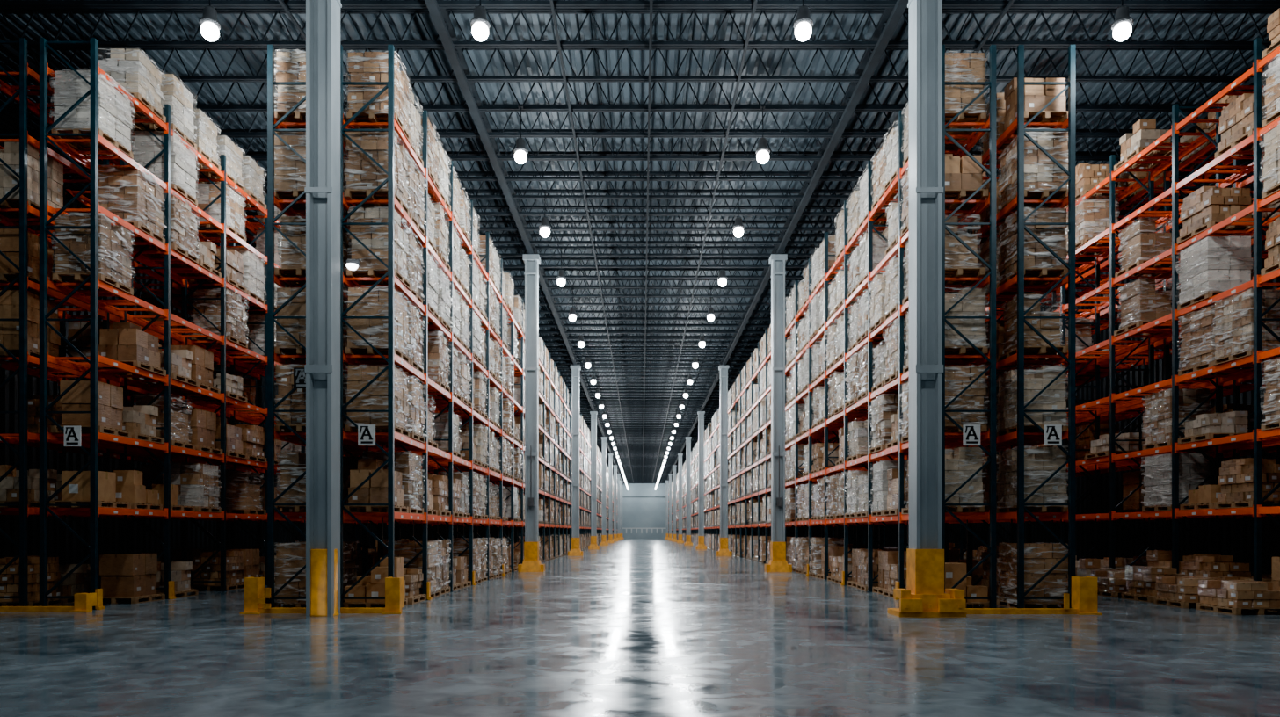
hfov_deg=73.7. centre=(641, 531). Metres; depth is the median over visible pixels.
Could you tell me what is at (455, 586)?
load
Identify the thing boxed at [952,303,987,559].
rack
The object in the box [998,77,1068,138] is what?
load
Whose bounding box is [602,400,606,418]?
lamp
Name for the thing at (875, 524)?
rack
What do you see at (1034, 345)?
load
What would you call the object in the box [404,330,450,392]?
load
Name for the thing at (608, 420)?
joist
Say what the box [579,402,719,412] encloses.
joist
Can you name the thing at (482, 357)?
load
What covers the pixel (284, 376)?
load
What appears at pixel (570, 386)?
joist
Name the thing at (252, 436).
load
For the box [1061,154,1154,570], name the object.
rack
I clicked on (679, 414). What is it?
lamp
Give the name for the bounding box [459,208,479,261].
load
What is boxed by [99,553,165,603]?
load
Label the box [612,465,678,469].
joist
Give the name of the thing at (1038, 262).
load
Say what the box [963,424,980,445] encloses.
sign
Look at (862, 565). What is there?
load
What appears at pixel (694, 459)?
rack
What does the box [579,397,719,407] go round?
joist
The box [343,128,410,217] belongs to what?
load
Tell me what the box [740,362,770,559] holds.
rack
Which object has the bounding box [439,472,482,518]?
load
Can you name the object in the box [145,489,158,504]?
cardboard box
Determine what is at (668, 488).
rack
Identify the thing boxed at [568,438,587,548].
rack
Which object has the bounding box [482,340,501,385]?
load
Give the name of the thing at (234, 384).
load
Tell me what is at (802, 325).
load
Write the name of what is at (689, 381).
lamp
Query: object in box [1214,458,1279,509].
load
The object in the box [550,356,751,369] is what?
joist
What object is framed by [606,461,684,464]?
joist
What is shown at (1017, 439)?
rack
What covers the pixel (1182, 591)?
load
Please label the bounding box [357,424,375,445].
sign
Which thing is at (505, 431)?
load
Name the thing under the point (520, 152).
lamp
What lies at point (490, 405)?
load
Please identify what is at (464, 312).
load
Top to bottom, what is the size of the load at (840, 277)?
1.162 m
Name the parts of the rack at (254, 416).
upright frame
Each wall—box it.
[0,144,553,571]
[556,483,697,538]
[728,161,1276,574]
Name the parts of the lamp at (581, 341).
lamp bulb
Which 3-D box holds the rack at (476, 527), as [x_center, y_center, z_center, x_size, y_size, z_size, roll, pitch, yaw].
[-7.000,-4.125,34.801,1.200,11.450,2.698,0,0,0]
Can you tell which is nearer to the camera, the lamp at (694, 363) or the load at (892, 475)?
the load at (892, 475)
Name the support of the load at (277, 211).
on the rack at (254, 416)
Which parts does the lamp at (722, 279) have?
lamp bulb, hanging rod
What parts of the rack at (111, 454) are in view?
upright frame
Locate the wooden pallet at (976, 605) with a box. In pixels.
[965,602,989,608]
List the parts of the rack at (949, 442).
upright frame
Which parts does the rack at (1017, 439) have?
upright frame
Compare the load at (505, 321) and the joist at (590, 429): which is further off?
the joist at (590, 429)
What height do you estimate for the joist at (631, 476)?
0.880 m
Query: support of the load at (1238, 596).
on the floor
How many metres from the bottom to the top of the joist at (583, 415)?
0.880 m
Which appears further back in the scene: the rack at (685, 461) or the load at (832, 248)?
the rack at (685, 461)
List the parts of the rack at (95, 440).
upright frame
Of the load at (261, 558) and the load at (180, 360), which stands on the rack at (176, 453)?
the load at (180, 360)
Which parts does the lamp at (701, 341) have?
lamp bulb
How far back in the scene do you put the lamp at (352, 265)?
17.18 m
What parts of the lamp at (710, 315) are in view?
lamp bulb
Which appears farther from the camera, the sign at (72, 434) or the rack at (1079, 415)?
the rack at (1079, 415)
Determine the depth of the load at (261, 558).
25.93 m
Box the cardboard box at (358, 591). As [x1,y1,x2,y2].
[344,585,366,603]
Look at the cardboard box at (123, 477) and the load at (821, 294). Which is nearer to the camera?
the cardboard box at (123, 477)
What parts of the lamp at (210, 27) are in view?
lamp bulb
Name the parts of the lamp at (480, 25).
lamp bulb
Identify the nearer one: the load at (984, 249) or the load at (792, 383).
the load at (984, 249)
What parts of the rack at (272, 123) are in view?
upright frame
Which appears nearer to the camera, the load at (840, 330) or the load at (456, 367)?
the load at (456, 367)
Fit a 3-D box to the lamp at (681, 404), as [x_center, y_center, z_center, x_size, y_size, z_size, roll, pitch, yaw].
[3.180,-10.447,67.380,0.380,1.525,0.380,0,0,0]
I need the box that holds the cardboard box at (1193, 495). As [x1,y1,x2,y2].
[1188,489,1199,503]
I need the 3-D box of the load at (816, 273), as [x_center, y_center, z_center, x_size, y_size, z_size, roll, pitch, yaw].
[6.555,-9.148,30.061,1.093,1.392,1.192,0,0,1]
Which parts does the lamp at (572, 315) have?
lamp bulb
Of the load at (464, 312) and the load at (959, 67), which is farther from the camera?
the load at (464, 312)
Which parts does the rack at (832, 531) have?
upright frame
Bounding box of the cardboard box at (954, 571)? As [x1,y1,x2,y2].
[945,562,966,582]
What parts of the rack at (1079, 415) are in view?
upright frame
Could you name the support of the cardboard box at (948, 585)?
on the wooden pallet at (976, 605)
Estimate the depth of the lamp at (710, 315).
39.18 m
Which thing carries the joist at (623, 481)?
attached to the ceiling
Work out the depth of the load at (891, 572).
20.77 m
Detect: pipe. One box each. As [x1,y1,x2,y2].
[277,0,348,101]
[549,0,633,483]
[642,0,652,467]
[652,0,757,481]
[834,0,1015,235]
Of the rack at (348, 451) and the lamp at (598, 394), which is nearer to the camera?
the rack at (348, 451)
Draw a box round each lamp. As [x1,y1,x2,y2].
[199,0,220,41]
[346,259,360,270]
[470,0,489,41]
[513,103,528,163]
[538,189,550,237]
[556,247,566,286]
[568,288,576,321]
[577,318,584,348]
[584,341,591,368]
[590,361,596,385]
[595,377,600,398]
[599,389,603,408]
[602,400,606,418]
[607,418,611,433]
[671,418,676,433]
[676,400,681,418]
[679,389,683,408]
[683,377,688,398]
[687,361,692,385]
[691,341,698,368]
[698,318,705,348]
[706,288,714,321]
[717,247,727,286]
[733,189,744,237]
[755,103,770,163]
[793,0,813,41]
[1111,0,1133,41]
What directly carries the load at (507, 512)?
on the rack at (516, 405)
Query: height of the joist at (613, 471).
0.880 m
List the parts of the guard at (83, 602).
floor rail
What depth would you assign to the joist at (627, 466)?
150.12 m
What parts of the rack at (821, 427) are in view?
upright frame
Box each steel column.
[304,0,341,617]
[517,254,545,572]
[567,365,583,556]
[588,411,599,549]
[599,436,608,545]
[606,453,614,543]
[612,465,618,541]
[617,473,621,540]
[619,480,623,539]
[664,480,669,539]
[667,473,672,540]
[671,465,677,541]
[676,453,683,543]
[683,436,692,545]
[695,411,706,549]
[715,365,731,556]
[764,254,792,572]
[887,0,966,617]
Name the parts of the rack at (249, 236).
upright frame, upright frame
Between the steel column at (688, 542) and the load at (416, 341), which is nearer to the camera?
the load at (416, 341)
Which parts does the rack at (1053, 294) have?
upright frame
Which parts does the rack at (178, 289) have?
upright frame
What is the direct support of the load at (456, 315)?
on the rack at (433, 461)
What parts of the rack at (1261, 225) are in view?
upright frame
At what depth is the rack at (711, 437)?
73.95 m
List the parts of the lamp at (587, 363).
lamp bulb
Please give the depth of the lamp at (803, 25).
16.70 m
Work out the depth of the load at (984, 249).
19.20 m
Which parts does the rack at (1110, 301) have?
upright frame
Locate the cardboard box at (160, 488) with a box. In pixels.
[152,484,177,505]
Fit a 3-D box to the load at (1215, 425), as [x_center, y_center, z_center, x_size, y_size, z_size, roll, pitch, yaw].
[13.092,-2.396,19.488,1.000,0.687,1.140,0,0,1]
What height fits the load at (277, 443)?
1.092 m
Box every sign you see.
[64,426,80,446]
[293,367,305,388]
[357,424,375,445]
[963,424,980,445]
[1044,424,1061,445]
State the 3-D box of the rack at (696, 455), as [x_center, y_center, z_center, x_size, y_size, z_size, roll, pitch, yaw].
[7.300,-4.125,94.202,2.530,11.450,2.695,0,0,0]
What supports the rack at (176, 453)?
on the floor
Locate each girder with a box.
[0,21,256,237]
[424,0,623,485]
[664,0,909,485]
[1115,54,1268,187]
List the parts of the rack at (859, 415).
upright frame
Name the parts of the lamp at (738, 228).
lamp bulb, hanging rod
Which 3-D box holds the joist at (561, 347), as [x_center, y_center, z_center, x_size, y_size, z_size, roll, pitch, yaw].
[0.000,-11.650,55.700,40.025,0.880,0.160,0,0,0]
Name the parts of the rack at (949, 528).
upright frame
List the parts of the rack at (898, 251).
upright frame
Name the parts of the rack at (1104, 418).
upright frame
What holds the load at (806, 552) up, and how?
on the floor
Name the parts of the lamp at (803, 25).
lamp bulb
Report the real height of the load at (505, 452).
1.392 m
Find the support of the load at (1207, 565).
on the floor
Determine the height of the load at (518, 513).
1.085 m
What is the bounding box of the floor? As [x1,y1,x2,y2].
[0,538,1279,716]
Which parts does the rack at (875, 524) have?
upright frame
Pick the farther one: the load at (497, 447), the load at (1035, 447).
the load at (497, 447)
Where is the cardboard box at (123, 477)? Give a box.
[113,470,142,485]
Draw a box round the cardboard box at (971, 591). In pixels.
[966,585,987,603]
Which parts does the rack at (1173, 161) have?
upright frame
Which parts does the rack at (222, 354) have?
upright frame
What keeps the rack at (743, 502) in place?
on the floor
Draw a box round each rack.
[0,37,107,606]
[39,37,167,610]
[58,137,164,599]
[120,104,224,599]
[127,240,219,561]
[181,154,267,591]
[187,228,261,556]
[230,194,304,585]
[267,44,366,608]
[274,378,305,542]
[340,44,426,608]
[342,311,399,575]
[342,522,378,549]
[356,456,421,557]
[378,110,451,600]
[386,410,445,540]
[409,160,472,592]
[414,470,463,539]
[431,523,477,538]
[434,200,488,585]
[452,523,484,538]
[454,232,501,580]
[464,485,494,538]
[472,258,513,576]
[484,280,523,572]
[490,360,544,543]
[495,299,524,564]
[502,341,550,562]
[504,352,554,560]
[506,452,524,542]
[513,362,559,559]
[518,370,563,558]
[538,385,570,555]
[538,392,571,551]
[540,378,567,554]
[547,428,581,535]
[556,414,583,534]
[560,418,585,534]
[560,441,589,539]
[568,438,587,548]
[579,429,590,545]
[579,432,590,537]
[581,450,601,543]
[581,465,602,536]
[587,448,600,545]
[596,458,598,534]
[606,475,608,541]
[607,465,608,540]
[608,467,609,534]
[668,487,669,537]
[672,488,673,538]
[677,472,683,539]
[683,461,692,534]
[684,459,686,535]
[690,450,691,542]
[691,461,697,534]
[692,458,706,535]
[694,443,708,545]
[695,455,706,544]
[704,429,719,544]
[705,426,729,534]
[706,421,719,549]
[709,418,740,550]
[711,414,744,551]
[713,409,745,551]
[717,422,750,536]
[727,385,768,553]
[727,469,763,536]
[727,501,756,536]
[731,378,769,556]
[735,370,769,558]
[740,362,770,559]
[745,352,791,558]
[751,341,807,562]
[758,329,817,561]
[765,352,799,537]
[785,280,824,572]
[785,299,808,561]
[795,258,840,576]
[799,525,834,538]
[808,232,859,580]
[821,524,843,538]
[825,200,883,585]
[828,436,865,544]
[836,419,885,549]
[844,160,909,592]
[853,523,907,549]
[868,110,948,600]
[873,522,907,551]
[899,44,996,608]
[903,521,966,556]
[948,138,1017,585]
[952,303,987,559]
[963,301,1010,552]
[967,44,1075,608]
[989,290,1055,543]
[1024,236,1099,559]
[1027,253,1094,559]
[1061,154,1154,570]
[1065,210,1148,558]
[1111,104,1222,574]
[1115,163,1207,553]
[1165,139,1279,574]
[1174,37,1279,610]
[1236,170,1279,519]
[1257,46,1279,516]
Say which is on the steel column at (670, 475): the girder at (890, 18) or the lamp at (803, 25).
the girder at (890, 18)
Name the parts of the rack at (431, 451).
upright frame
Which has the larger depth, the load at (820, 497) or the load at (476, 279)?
the load at (820, 497)
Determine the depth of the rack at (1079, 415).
25.59 m
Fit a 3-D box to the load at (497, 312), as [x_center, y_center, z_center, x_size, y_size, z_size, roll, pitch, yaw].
[-5.575,-7.538,30.102,1.051,1.372,1.140,0,0,2]
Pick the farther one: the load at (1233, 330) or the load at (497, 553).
the load at (497, 553)
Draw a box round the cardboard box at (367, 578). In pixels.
[356,575,370,585]
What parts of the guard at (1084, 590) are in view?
floor rail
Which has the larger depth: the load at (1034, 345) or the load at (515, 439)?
the load at (515, 439)
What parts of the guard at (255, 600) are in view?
floor rail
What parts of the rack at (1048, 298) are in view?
upright frame, upright frame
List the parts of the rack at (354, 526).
upright frame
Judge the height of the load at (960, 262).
1.262 m
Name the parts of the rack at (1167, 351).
upright frame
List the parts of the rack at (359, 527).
upright frame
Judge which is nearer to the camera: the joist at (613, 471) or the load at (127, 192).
the load at (127, 192)
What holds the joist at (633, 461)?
on the girder at (440, 18)
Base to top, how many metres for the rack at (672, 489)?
11.450 m
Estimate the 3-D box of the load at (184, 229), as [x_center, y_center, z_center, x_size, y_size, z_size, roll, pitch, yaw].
[-11.665,-7.448,20.948,1.071,1.392,1.192,0,0,-1]
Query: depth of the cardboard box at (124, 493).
18.96 m
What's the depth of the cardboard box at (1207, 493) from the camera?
19.03 m
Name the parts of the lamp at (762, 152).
lamp bulb, hanging rod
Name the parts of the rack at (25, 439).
upright frame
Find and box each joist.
[0,0,1279,8]
[0,8,1278,48]
[0,48,1268,82]
[0,82,1264,111]
[0,103,1198,138]
[0,129,1253,160]
[38,151,1263,181]
[65,171,1232,199]
[74,189,1198,216]
[133,220,1119,244]
[151,233,1118,256]
[244,205,1181,231]
[251,246,1108,268]
[499,257,1094,278]
[502,268,1076,288]
[511,278,804,297]
[513,288,1046,305]
[518,297,1002,312]
[538,305,770,320]
[538,310,1003,327]
[538,317,770,334]
[538,323,770,339]
[538,329,765,345]
[539,335,763,350]
[543,341,759,356]
[545,346,757,360]
[548,351,753,364]
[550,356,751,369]
[552,360,747,372]
[555,364,744,377]
[557,369,741,380]
[560,372,739,384]
[563,377,732,387]
[565,380,730,390]
[566,384,728,393]
[567,387,719,396]
[567,388,730,399]
[570,393,719,402]
[579,394,719,404]
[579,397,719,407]
[579,400,719,409]
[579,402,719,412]
[579,404,719,414]
[579,409,716,418]
[580,407,719,416]
[581,412,711,420]
[582,416,708,423]
[584,414,711,421]
[586,418,707,425]
[587,420,707,427]
[589,421,711,429]
[589,423,698,430]
[589,425,698,432]
[589,429,698,435]
[589,429,705,436]
[596,427,698,434]
[596,430,698,438]
[596,432,698,439]
[596,435,697,442]
[596,435,698,441]
[596,436,696,443]
[596,439,695,444]
[596,442,695,445]
[597,442,694,447]
[598,442,693,448]
[599,445,692,449]
[599,445,692,450]
[599,445,694,452]
[599,450,692,456]
[600,450,686,457]
[601,450,686,453]
[601,450,686,454]
[606,450,686,455]
[606,457,686,458]
[606,458,686,458]
[606,458,686,459]
[606,459,685,460]
[606,460,685,461]
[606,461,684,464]
[606,462,684,467]
[607,461,678,466]
[607,461,683,465]
[607,461,683,465]
[612,465,678,468]
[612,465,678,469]
[612,469,678,470]
[612,470,678,471]
[612,471,678,472]
[612,472,677,472]
[612,472,677,473]
[612,473,676,474]
[612,474,676,475]
[619,475,673,479]
[619,480,673,480]
[620,475,673,477]
[620,475,673,478]
[621,475,673,479]
[622,481,672,482]
[623,480,672,481]
[623,482,669,483]
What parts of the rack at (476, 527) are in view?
upright frame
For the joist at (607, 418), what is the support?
attached to the ceiling
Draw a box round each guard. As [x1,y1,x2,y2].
[0,593,96,612]
[240,577,404,614]
[965,576,1102,615]
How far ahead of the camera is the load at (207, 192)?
23.23 m
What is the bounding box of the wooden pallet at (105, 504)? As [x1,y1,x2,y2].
[49,501,130,509]
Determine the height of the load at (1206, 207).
1.085 m
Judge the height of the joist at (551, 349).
0.880 m
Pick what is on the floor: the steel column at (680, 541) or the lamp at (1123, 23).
the steel column at (680, 541)
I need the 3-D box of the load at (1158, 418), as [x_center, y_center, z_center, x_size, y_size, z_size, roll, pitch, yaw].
[13.129,-2.748,20.945,1.071,1.392,1.192,0,0,1]
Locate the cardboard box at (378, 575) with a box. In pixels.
[370,567,387,583]
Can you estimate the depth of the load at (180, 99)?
20.65 m
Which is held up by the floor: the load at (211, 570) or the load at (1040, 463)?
the load at (211, 570)
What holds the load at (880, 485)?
on the rack at (898, 251)
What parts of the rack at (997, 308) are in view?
upright frame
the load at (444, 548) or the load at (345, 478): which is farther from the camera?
the load at (444, 548)
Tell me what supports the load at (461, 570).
on the floor
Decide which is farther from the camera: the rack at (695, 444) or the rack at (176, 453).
the rack at (695, 444)
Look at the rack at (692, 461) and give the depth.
100.96 m
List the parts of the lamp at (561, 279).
hanging rod, lamp bulb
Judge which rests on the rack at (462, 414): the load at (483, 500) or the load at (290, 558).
the load at (483, 500)
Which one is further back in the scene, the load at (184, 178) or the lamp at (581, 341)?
the lamp at (581, 341)
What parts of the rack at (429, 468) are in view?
upright frame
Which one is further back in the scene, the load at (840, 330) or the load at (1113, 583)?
the load at (840, 330)
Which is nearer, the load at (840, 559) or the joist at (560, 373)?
the load at (840, 559)
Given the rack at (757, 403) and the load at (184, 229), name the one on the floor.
the rack at (757, 403)
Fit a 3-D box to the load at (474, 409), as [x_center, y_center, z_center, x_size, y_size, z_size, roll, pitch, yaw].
[-5.583,-4.198,26.149,1.000,1.092,1.140,0,0,1]
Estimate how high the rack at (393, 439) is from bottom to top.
11.450 m
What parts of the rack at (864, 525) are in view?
upright frame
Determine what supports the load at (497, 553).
on the floor
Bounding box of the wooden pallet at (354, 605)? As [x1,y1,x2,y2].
[343,598,407,608]
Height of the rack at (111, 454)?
11.700 m
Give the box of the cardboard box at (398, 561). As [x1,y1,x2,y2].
[379,557,403,577]
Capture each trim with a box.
[622,496,665,497]
[622,528,665,533]
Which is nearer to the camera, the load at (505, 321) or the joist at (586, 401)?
the load at (505, 321)
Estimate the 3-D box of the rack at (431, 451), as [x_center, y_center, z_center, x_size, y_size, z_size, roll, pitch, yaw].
[-5.570,-4.125,21.301,1.260,11.450,2.698,0,0,0]
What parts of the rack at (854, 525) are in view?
upright frame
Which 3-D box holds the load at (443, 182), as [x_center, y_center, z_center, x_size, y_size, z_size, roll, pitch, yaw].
[-5.554,-9.138,21.974,1.051,1.372,1.140,0,0,2]
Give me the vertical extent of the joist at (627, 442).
0.880 m
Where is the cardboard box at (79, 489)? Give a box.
[61,471,116,501]
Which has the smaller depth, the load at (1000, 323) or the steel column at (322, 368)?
the steel column at (322, 368)
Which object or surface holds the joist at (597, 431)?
attached to the ceiling
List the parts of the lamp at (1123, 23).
lamp bulb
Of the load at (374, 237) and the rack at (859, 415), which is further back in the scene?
the rack at (859, 415)
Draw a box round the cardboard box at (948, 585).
[945,582,966,603]
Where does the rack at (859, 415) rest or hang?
on the floor
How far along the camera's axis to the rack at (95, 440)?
17.50 m
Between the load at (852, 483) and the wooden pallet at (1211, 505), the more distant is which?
the load at (852, 483)
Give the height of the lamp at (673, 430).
1.525 m
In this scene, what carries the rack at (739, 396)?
on the floor
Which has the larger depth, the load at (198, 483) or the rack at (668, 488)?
the rack at (668, 488)
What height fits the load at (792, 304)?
1.392 m
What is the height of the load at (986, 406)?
1.412 m
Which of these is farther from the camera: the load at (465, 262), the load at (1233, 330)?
the load at (465, 262)
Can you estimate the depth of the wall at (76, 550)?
30.94 m
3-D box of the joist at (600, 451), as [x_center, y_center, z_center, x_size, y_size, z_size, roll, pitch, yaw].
[0.000,-11.650,127.700,40.025,0.880,0.160,0,0,0]
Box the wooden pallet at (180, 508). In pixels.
[150,504,195,511]
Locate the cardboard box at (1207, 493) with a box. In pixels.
[1199,485,1221,503]
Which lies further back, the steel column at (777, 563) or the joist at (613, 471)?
the joist at (613, 471)
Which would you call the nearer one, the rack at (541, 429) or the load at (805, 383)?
the load at (805, 383)
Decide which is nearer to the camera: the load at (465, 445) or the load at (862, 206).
the load at (862, 206)
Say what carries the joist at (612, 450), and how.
attached to the ceiling
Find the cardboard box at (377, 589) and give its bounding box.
[366,582,385,603]
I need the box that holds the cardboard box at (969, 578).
[966,576,971,585]
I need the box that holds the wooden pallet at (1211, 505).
[1179,502,1248,510]
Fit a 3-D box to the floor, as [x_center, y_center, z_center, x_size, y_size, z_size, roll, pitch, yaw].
[0.000,1.750,94.150,40.600,0.300,212.300,0,0,0]
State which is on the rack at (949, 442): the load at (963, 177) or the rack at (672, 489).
the load at (963, 177)
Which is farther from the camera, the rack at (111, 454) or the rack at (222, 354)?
the rack at (222, 354)
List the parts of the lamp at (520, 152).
lamp bulb, hanging rod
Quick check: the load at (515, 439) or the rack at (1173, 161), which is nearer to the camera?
the rack at (1173, 161)
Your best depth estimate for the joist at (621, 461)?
144.12 m
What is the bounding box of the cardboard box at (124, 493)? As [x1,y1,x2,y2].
[116,485,145,503]
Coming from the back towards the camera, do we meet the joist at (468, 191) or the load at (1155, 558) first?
the joist at (468, 191)
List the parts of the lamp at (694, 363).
lamp bulb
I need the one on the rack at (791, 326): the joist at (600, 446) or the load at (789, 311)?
the load at (789, 311)
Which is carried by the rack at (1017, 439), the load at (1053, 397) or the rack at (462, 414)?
the load at (1053, 397)
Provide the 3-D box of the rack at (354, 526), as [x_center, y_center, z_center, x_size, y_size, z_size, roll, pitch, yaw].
[-11.750,-4.250,35.050,1.200,11.700,2.797,0,0,0]
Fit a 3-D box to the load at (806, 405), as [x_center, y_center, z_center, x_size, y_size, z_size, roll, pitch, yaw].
[6.588,-4.338,31.499,1.051,1.372,1.140,0,0,-2]
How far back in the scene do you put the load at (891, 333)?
20.63 m
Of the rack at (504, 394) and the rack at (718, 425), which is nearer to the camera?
the rack at (504, 394)
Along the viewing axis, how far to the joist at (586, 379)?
63.12 m
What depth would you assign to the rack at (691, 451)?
103.68 m
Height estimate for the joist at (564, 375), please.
0.880 m
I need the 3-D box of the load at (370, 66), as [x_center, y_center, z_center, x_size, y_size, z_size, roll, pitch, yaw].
[-5.532,-9.148,18.006,1.070,1.392,1.171,0,0,-1]
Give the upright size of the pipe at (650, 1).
0.995 m
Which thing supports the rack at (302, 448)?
on the floor
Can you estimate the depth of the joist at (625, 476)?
177.10 m
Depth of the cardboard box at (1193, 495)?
19.68 m
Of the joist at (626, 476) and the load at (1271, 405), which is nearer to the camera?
the load at (1271, 405)
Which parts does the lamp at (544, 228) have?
lamp bulb, hanging rod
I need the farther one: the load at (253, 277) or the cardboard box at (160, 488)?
the load at (253, 277)
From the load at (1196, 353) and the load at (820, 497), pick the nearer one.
the load at (1196, 353)
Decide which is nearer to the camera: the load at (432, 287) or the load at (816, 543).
the load at (432, 287)
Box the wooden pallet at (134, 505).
[101,502,162,510]
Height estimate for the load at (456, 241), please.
1.372 m
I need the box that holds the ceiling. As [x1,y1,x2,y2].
[0,14,1274,466]
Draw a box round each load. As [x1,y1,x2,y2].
[49,69,135,159]
[50,212,135,295]
[50,380,131,438]
[98,48,166,123]
[98,164,167,244]
[98,322,166,376]
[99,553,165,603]
[117,405,164,443]
[130,129,199,206]
[131,73,196,150]
[131,343,198,386]
[132,192,199,264]
[133,392,195,450]
[152,560,198,598]
[159,463,222,513]
[160,241,221,278]
[170,345,220,394]
[172,407,222,454]
[189,288,248,348]
[190,181,247,241]
[190,248,247,293]
[190,373,247,402]
[190,550,244,590]
[192,109,220,170]
[196,135,246,192]
[212,416,247,459]
[212,470,266,515]
[215,548,265,588]
[216,247,266,305]
[230,424,266,463]
[232,156,266,210]
[236,314,283,364]
[242,479,282,512]
[245,263,280,313]
[251,428,281,465]
[254,228,282,268]
[256,201,285,229]
[259,555,276,582]
[274,49,305,129]
[274,128,305,214]
[274,216,305,284]
[274,287,344,360]
[274,364,343,436]
[274,451,305,512]
[274,475,291,511]
[274,542,305,608]
[281,429,305,453]
[296,540,359,603]
[298,160,354,232]
[300,375,354,436]
[301,329,354,365]
[301,474,360,511]
[342,106,352,161]
[342,230,351,292]
[342,286,412,363]
[342,364,412,437]
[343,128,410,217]
[343,459,408,513]
[345,50,412,144]
[346,206,411,290]
[362,450,424,514]
[369,303,425,374]
[375,376,427,443]
[385,540,442,598]
[397,89,423,167]
[398,229,424,304]
[400,157,427,237]
[403,567,426,604]
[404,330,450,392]
[407,252,440,321]
[407,539,450,595]
[411,195,437,254]
[414,116,441,193]
[417,479,436,516]
[421,267,452,333]
[427,141,450,211]
[427,284,462,344]
[427,343,462,401]
[427,393,437,449]
[427,474,450,516]
[429,353,472,407]
[429,472,470,517]
[431,203,450,271]
[431,412,462,458]
[438,378,479,414]
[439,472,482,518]
[441,538,482,584]
[443,167,461,228]
[444,225,462,287]
[446,298,471,353]
[446,479,463,517]
[446,555,471,588]
[447,558,461,591]
[454,248,471,300]
[455,538,487,581]
[458,188,471,246]
[458,256,480,312]
[458,310,482,363]
[458,371,487,420]
[458,424,488,469]
[458,435,481,465]
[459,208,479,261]
[459,538,494,579]
[460,393,494,424]
[465,326,487,370]
[467,387,501,429]
[472,337,496,378]
[477,235,495,285]
[478,269,487,321]
[478,474,487,519]
[480,285,496,333]
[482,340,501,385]
[484,295,501,341]
[484,483,494,520]
[489,307,509,349]
[489,354,507,392]
[489,432,495,472]
[489,487,508,521]
[490,485,500,520]
[492,247,501,296]
[492,538,503,578]
[493,271,507,306]
[493,440,501,474]
[493,538,509,574]
[494,436,509,477]
[494,487,518,522]
[496,356,513,397]
[498,398,513,438]
[498,411,507,434]
[502,324,518,363]
[503,271,514,315]
[505,544,516,572]
[506,295,523,332]
[506,442,513,479]
[506,550,511,574]
[508,496,521,522]
[513,419,517,442]
[513,447,523,483]
[513,449,517,481]
[513,552,520,570]
[515,423,523,445]
[785,296,792,331]
[785,336,799,368]
[785,377,801,407]
[785,408,791,445]
[785,450,792,483]
[785,487,794,522]
[785,545,791,564]
[789,403,804,442]
[789,444,808,481]
[789,537,815,572]
[790,283,806,322]
[790,322,803,362]
[790,366,805,401]
[794,538,808,574]
[795,484,804,521]
[796,318,813,356]
[796,411,805,438]
[797,278,808,313]
[797,359,814,396]
[800,349,829,392]
[802,261,813,305]
[802,443,816,477]
[802,483,816,521]
[802,545,808,574]
[803,306,821,348]
[803,396,814,434]
[807,294,824,341]
[808,538,843,578]
[809,247,829,296]
[810,343,830,385]
[810,443,824,474]
[810,484,819,520]
[811,385,843,429]
[816,387,853,425]
[816,477,824,520]
[816,546,850,580]
[817,289,837,332]
[817,335,840,378]
[818,235,850,284]
[818,443,839,472]
[825,325,843,371]
[825,475,837,519]
[827,278,850,321]
[827,370,857,420]
[827,556,838,581]
[833,374,867,414]
[834,204,860,261]
[834,264,861,312]
[834,311,858,363]
[834,554,851,584]
[835,428,850,465]
[835,472,854,518]
[844,353,865,408]
[844,470,867,518]
[845,189,886,244]
[846,246,867,299]
[846,419,874,462]
[846,549,887,588]
[847,303,884,353]
[855,474,888,517]
[856,290,885,345]
[856,344,895,401]
[856,550,882,591]
[857,164,888,229]
[857,226,904,286]
[867,272,893,333]
[868,393,898,454]
[869,460,907,516]
[870,138,898,210]
[871,342,898,392]
[872,551,906,595]
[882,255,909,320]
[882,318,908,385]
[882,468,908,516]
[882,564,906,598]
[883,119,909,192]
[884,194,909,256]
[886,409,908,449]
[899,167,962,237]
[899,381,961,443]
[901,103,962,167]
[901,459,955,514]
[902,228,963,305]
[902,311,961,374]
[945,50,988,139]
[945,153,988,214]
[945,214,985,284]
[945,287,989,360]
[945,364,989,436]
[945,447,987,512]
[974,179,1012,234]
[974,464,1038,513]
[976,232,1034,304]
[979,92,1013,165]
[981,552,1001,604]
[982,320,1038,373]
[983,375,1038,436]
[996,127,1068,211]
[996,207,1068,288]
[996,293,1068,362]
[996,364,1068,436]
[996,445,1068,513]
[996,542,1068,608]
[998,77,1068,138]
[1028,443,1057,450]
[1045,317,1093,363]
[1064,163,1118,208]
[1064,195,1119,255]
[1066,559,1114,593]
[1084,432,1139,459]
[1090,570,1134,597]
[1100,557,1126,570]
[1113,119,1171,171]
[1113,277,1171,336]
[1114,217,1171,278]
[1120,566,1189,603]
[1140,452,1214,511]
[1141,387,1214,450]
[1146,550,1182,574]
[1153,576,1221,608]
[1175,235,1253,311]
[1177,186,1253,244]
[1178,305,1252,376]
[1178,411,1250,444]
[1179,553,1250,578]
[1195,580,1279,615]
[1210,289,1279,365]
[1214,93,1266,159]
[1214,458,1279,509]
[1217,576,1273,581]
[1259,123,1279,199]
[1260,217,1279,276]
[1260,358,1279,430]
[1261,53,1279,128]
[1262,8,1279,58]
[1266,557,1279,612]
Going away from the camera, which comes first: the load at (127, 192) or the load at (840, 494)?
the load at (127, 192)
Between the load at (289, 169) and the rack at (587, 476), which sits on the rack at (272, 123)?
the load at (289, 169)

